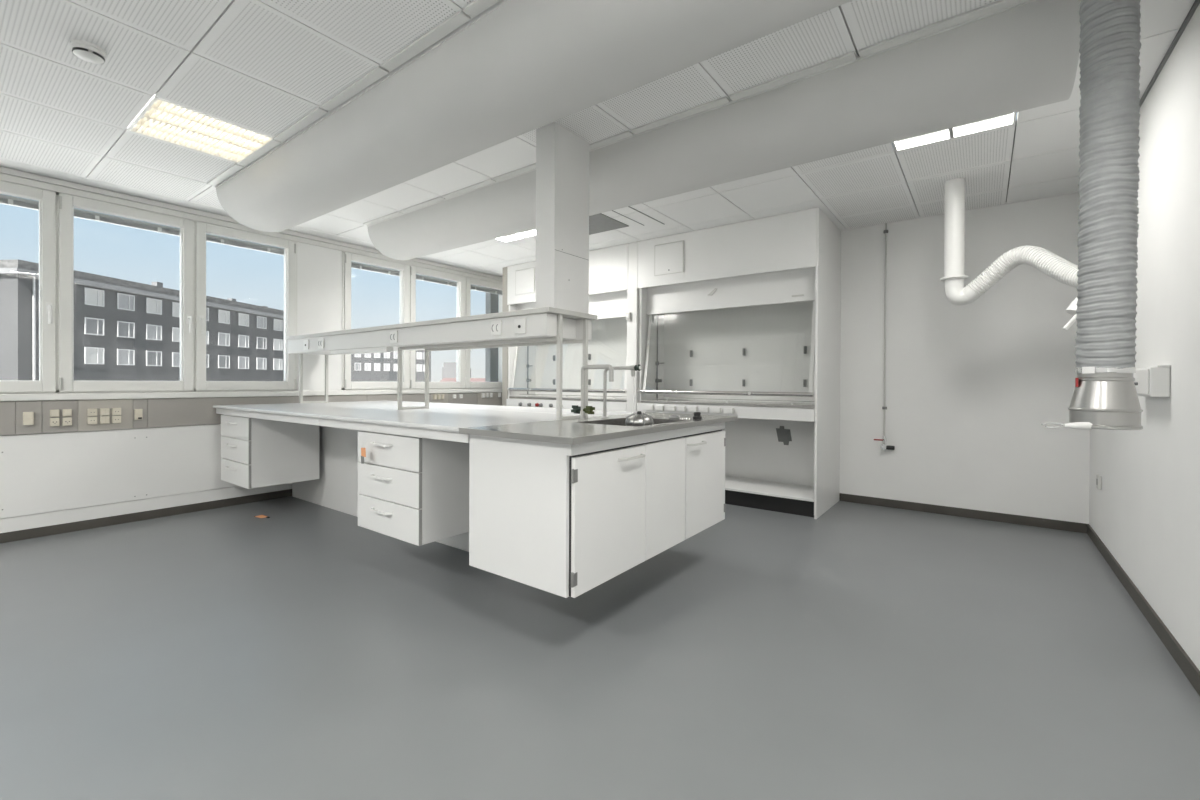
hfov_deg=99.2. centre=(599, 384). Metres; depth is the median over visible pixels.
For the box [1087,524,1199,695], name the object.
baseboard
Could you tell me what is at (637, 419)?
strainer
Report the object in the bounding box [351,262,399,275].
raised blind
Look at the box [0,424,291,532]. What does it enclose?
wall panel
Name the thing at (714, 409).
socket
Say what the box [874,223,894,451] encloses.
gas pipe
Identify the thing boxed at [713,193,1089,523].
wall
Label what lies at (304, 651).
floor
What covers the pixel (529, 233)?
ceiling light
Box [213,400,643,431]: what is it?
countertop
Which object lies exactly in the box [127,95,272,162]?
ceiling light
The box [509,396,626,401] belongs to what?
countertop
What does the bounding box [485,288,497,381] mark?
trim
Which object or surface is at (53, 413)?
power socket
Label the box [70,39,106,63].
smoke detector
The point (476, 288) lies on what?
raised blind
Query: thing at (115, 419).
power socket
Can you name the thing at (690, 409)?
socket
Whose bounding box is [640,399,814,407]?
countertop
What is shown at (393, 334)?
socket
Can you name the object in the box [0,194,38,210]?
raised blind
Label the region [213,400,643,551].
laboratory bench
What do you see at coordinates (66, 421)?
power socket
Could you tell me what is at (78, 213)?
raised blind
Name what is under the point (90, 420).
power socket
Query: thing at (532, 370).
fume hood
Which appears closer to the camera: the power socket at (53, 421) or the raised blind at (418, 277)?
the power socket at (53, 421)
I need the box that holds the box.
[1133,365,1170,396]
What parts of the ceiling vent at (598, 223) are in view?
grey panel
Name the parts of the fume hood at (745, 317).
access panel, panel frame, panel, sash frame, plate, panel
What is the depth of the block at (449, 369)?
149.97 m
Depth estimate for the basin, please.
2.97 m
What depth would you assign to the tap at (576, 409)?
2.81 m
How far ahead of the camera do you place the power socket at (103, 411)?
3.85 m
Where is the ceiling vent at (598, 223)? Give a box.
[589,206,663,234]
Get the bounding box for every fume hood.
[506,244,627,411]
[637,208,840,518]
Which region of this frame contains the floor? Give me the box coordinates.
[0,496,1199,799]
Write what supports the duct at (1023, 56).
attached to the ceiling
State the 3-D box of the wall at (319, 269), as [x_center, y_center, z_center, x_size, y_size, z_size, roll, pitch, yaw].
[-3.854,-0.351,3.976,0.250,2.857,8.740,0,0,37]
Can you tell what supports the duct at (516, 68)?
attached to the ceiling
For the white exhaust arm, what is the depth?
3.56 m
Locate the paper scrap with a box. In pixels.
[254,515,269,517]
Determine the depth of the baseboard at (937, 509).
4.23 m
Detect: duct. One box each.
[215,0,851,231]
[367,0,1080,259]
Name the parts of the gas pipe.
black knob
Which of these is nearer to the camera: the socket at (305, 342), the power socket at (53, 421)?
the power socket at (53, 421)
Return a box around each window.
[0,180,296,392]
[342,251,502,389]
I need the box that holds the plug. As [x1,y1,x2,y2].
[693,412,701,418]
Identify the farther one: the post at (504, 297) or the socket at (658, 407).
the post at (504, 297)
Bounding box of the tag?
[361,442,365,463]
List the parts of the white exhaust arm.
guide handle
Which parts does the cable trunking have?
plate, plate, plate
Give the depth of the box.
2.21 m
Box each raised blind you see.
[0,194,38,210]
[74,209,179,235]
[206,234,283,254]
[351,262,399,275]
[416,274,456,286]
[471,285,502,294]
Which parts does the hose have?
clamp lever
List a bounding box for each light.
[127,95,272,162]
[331,347,392,354]
[496,229,535,241]
[892,112,1016,151]
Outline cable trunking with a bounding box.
[0,392,501,435]
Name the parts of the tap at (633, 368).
knob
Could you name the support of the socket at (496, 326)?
attached to the shelf at (544, 325)
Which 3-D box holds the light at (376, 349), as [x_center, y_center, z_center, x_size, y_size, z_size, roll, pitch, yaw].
[-1.919,-0.268,4.088,0.860,0.036,0.060,0,0,37]
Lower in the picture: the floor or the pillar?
the floor
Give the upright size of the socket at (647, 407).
0.050 m
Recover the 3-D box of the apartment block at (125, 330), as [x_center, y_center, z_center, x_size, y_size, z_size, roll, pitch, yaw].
[-53.095,-1.614,62.106,30.031,20.300,38.700,0,0,37]
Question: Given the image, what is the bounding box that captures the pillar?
[536,122,588,313]
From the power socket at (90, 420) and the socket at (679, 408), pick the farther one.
the socket at (679, 408)
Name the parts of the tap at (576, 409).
handle, handle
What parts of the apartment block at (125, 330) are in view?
pane, pane, pane, pane, pane, pane, pane, pane, pane, pane, pane, pane, pane, pane, pane, pane, pane, pane, pane, pane, pane, pane, pane, pane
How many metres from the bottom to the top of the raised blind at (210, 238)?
0.061 m
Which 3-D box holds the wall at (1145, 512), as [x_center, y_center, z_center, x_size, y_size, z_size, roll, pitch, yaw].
[1.075,-0.308,0.280,0.100,2.857,8.940,0,0,37]
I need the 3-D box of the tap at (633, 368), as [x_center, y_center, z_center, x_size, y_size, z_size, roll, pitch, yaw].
[0.119,0.092,2.954,0.273,0.417,0.048,0,0,37]
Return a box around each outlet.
[51,420,58,424]
[1096,475,1101,489]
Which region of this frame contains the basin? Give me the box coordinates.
[579,418,679,425]
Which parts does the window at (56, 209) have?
sash, handle, sash, handle, handle, sash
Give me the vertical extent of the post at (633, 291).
2.554 m
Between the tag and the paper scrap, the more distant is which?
the paper scrap
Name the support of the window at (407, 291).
in the wall at (319, 269)
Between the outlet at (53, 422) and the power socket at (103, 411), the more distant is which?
the power socket at (103, 411)
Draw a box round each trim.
[0,167,502,283]
[0,389,501,400]
[207,0,1028,225]
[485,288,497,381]
[1139,0,1199,106]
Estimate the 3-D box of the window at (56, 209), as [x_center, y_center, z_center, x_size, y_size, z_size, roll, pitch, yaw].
[-3.667,-0.664,4.005,0.150,1.445,2.410,0,0,37]
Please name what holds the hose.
hanging from the ceiling
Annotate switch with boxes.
[23,412,33,424]
[626,312,630,319]
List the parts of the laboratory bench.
drawer, drawer, drawer, drawer unit, spine panel, handle, handle, handle, drawer, drawer, drawer, drawer unit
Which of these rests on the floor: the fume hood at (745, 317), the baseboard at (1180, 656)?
the fume hood at (745, 317)
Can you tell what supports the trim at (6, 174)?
attached to the wall at (319, 269)
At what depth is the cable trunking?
4.09 m
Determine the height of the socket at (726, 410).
0.050 m
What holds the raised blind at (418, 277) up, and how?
attached to the window at (407, 291)
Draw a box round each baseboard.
[0,489,291,543]
[840,493,1086,533]
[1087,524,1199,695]
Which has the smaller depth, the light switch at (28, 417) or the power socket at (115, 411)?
the light switch at (28, 417)
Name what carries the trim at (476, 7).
attached to the ceiling
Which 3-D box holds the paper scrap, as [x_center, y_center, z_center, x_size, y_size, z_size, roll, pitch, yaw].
[-2.760,1.073,4.166,0.140,0.016,0.080,0,0,37]
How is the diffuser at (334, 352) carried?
attached to the light at (376, 349)
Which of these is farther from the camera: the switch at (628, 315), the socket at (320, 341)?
the switch at (628, 315)
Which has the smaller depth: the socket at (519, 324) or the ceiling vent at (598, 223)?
the socket at (519, 324)
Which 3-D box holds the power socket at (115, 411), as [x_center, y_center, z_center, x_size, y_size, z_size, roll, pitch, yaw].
[-3.699,0.206,3.909,0.023,0.055,0.050,0,0,37]
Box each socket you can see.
[50,409,59,416]
[50,418,59,425]
[63,409,71,416]
[63,417,71,425]
[87,409,96,415]
[87,417,96,423]
[100,408,109,415]
[100,416,109,423]
[112,408,120,414]
[112,416,120,422]
[134,409,142,419]
[303,340,308,349]
[318,338,323,348]
[390,331,397,342]
[491,321,501,335]
[514,318,525,333]
[645,405,653,409]
[656,405,663,410]
[667,406,675,410]
[677,406,685,411]
[688,407,696,411]
[700,407,708,412]
[712,407,720,412]
[724,408,733,413]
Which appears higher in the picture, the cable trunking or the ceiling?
the ceiling
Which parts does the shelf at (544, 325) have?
post frame, post frame, support rail, plate, post frame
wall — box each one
[0,242,502,435]
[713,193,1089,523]
[1089,4,1199,670]
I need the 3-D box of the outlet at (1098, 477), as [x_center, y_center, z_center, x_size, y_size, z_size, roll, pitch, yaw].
[3.369,0.657,3.450,0.019,0.090,0.070,0,0,37]
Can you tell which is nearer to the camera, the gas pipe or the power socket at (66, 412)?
the power socket at (66, 412)
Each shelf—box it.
[285,307,597,419]
[725,476,813,501]
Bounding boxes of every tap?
[571,364,613,420]
[601,365,641,418]
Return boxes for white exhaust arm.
[940,178,1078,329]
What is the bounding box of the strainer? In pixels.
[625,411,653,426]
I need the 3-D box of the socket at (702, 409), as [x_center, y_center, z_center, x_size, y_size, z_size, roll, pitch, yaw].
[0.975,0.235,4.770,0.090,0.050,0.018,0,0,37]
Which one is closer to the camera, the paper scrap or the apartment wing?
the paper scrap
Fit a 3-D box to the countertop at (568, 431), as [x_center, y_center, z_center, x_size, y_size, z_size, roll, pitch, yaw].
[0.111,0.292,2.798,0.684,0.228,1.627,0,0,37]
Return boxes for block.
[0,259,283,380]
[442,362,470,378]
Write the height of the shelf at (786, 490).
0.018 m
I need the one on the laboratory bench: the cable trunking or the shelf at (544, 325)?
the shelf at (544, 325)
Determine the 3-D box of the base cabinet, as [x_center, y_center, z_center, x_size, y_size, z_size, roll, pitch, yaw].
[0.105,0.532,2.774,0.656,0.615,1.497,0,0,37]
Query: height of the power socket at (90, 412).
0.055 m
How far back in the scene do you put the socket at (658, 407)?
5.05 m
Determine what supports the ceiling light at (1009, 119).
attached to the ceiling
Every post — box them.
[502,267,507,405]
[627,242,638,411]
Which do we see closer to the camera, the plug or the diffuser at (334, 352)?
the plug
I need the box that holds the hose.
[1042,0,1142,429]
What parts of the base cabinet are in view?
door, handle, fixed panel, handle, door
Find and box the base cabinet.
[469,422,725,597]
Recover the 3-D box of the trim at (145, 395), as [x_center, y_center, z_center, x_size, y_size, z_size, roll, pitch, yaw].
[-3.804,0.087,3.802,0.045,0.048,8.520,0,0,37]
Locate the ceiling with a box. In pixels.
[0,0,1195,276]
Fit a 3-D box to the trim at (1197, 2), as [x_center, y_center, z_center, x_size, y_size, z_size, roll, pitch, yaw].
[1.036,-1.431,0.308,0.012,0.011,8.740,0,0,37]
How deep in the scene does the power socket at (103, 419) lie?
3.85 m
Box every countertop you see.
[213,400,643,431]
[459,412,737,444]
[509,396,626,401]
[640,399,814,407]
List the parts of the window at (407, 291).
sash, sash, sash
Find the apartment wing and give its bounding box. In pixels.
[351,350,430,381]
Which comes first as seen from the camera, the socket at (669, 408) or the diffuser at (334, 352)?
the diffuser at (334, 352)
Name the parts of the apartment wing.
pane, pane, pane, pane, pane, pane, pane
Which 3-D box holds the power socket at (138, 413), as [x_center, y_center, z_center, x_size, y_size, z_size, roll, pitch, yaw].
[-3.622,0.234,4.009,0.028,0.085,0.046,0,0,37]
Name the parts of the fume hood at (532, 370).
access panel, panel frame, panel, sash frame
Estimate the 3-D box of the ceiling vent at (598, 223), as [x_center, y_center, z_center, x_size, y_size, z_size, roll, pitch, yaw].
[-0.021,-1.462,4.562,0.872,0.006,0.880,0,0,37]
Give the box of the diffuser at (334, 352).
[333,351,390,354]
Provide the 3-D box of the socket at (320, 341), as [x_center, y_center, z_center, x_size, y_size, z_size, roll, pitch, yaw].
[-2.396,-0.353,4.386,0.090,0.086,0.015,0,0,37]

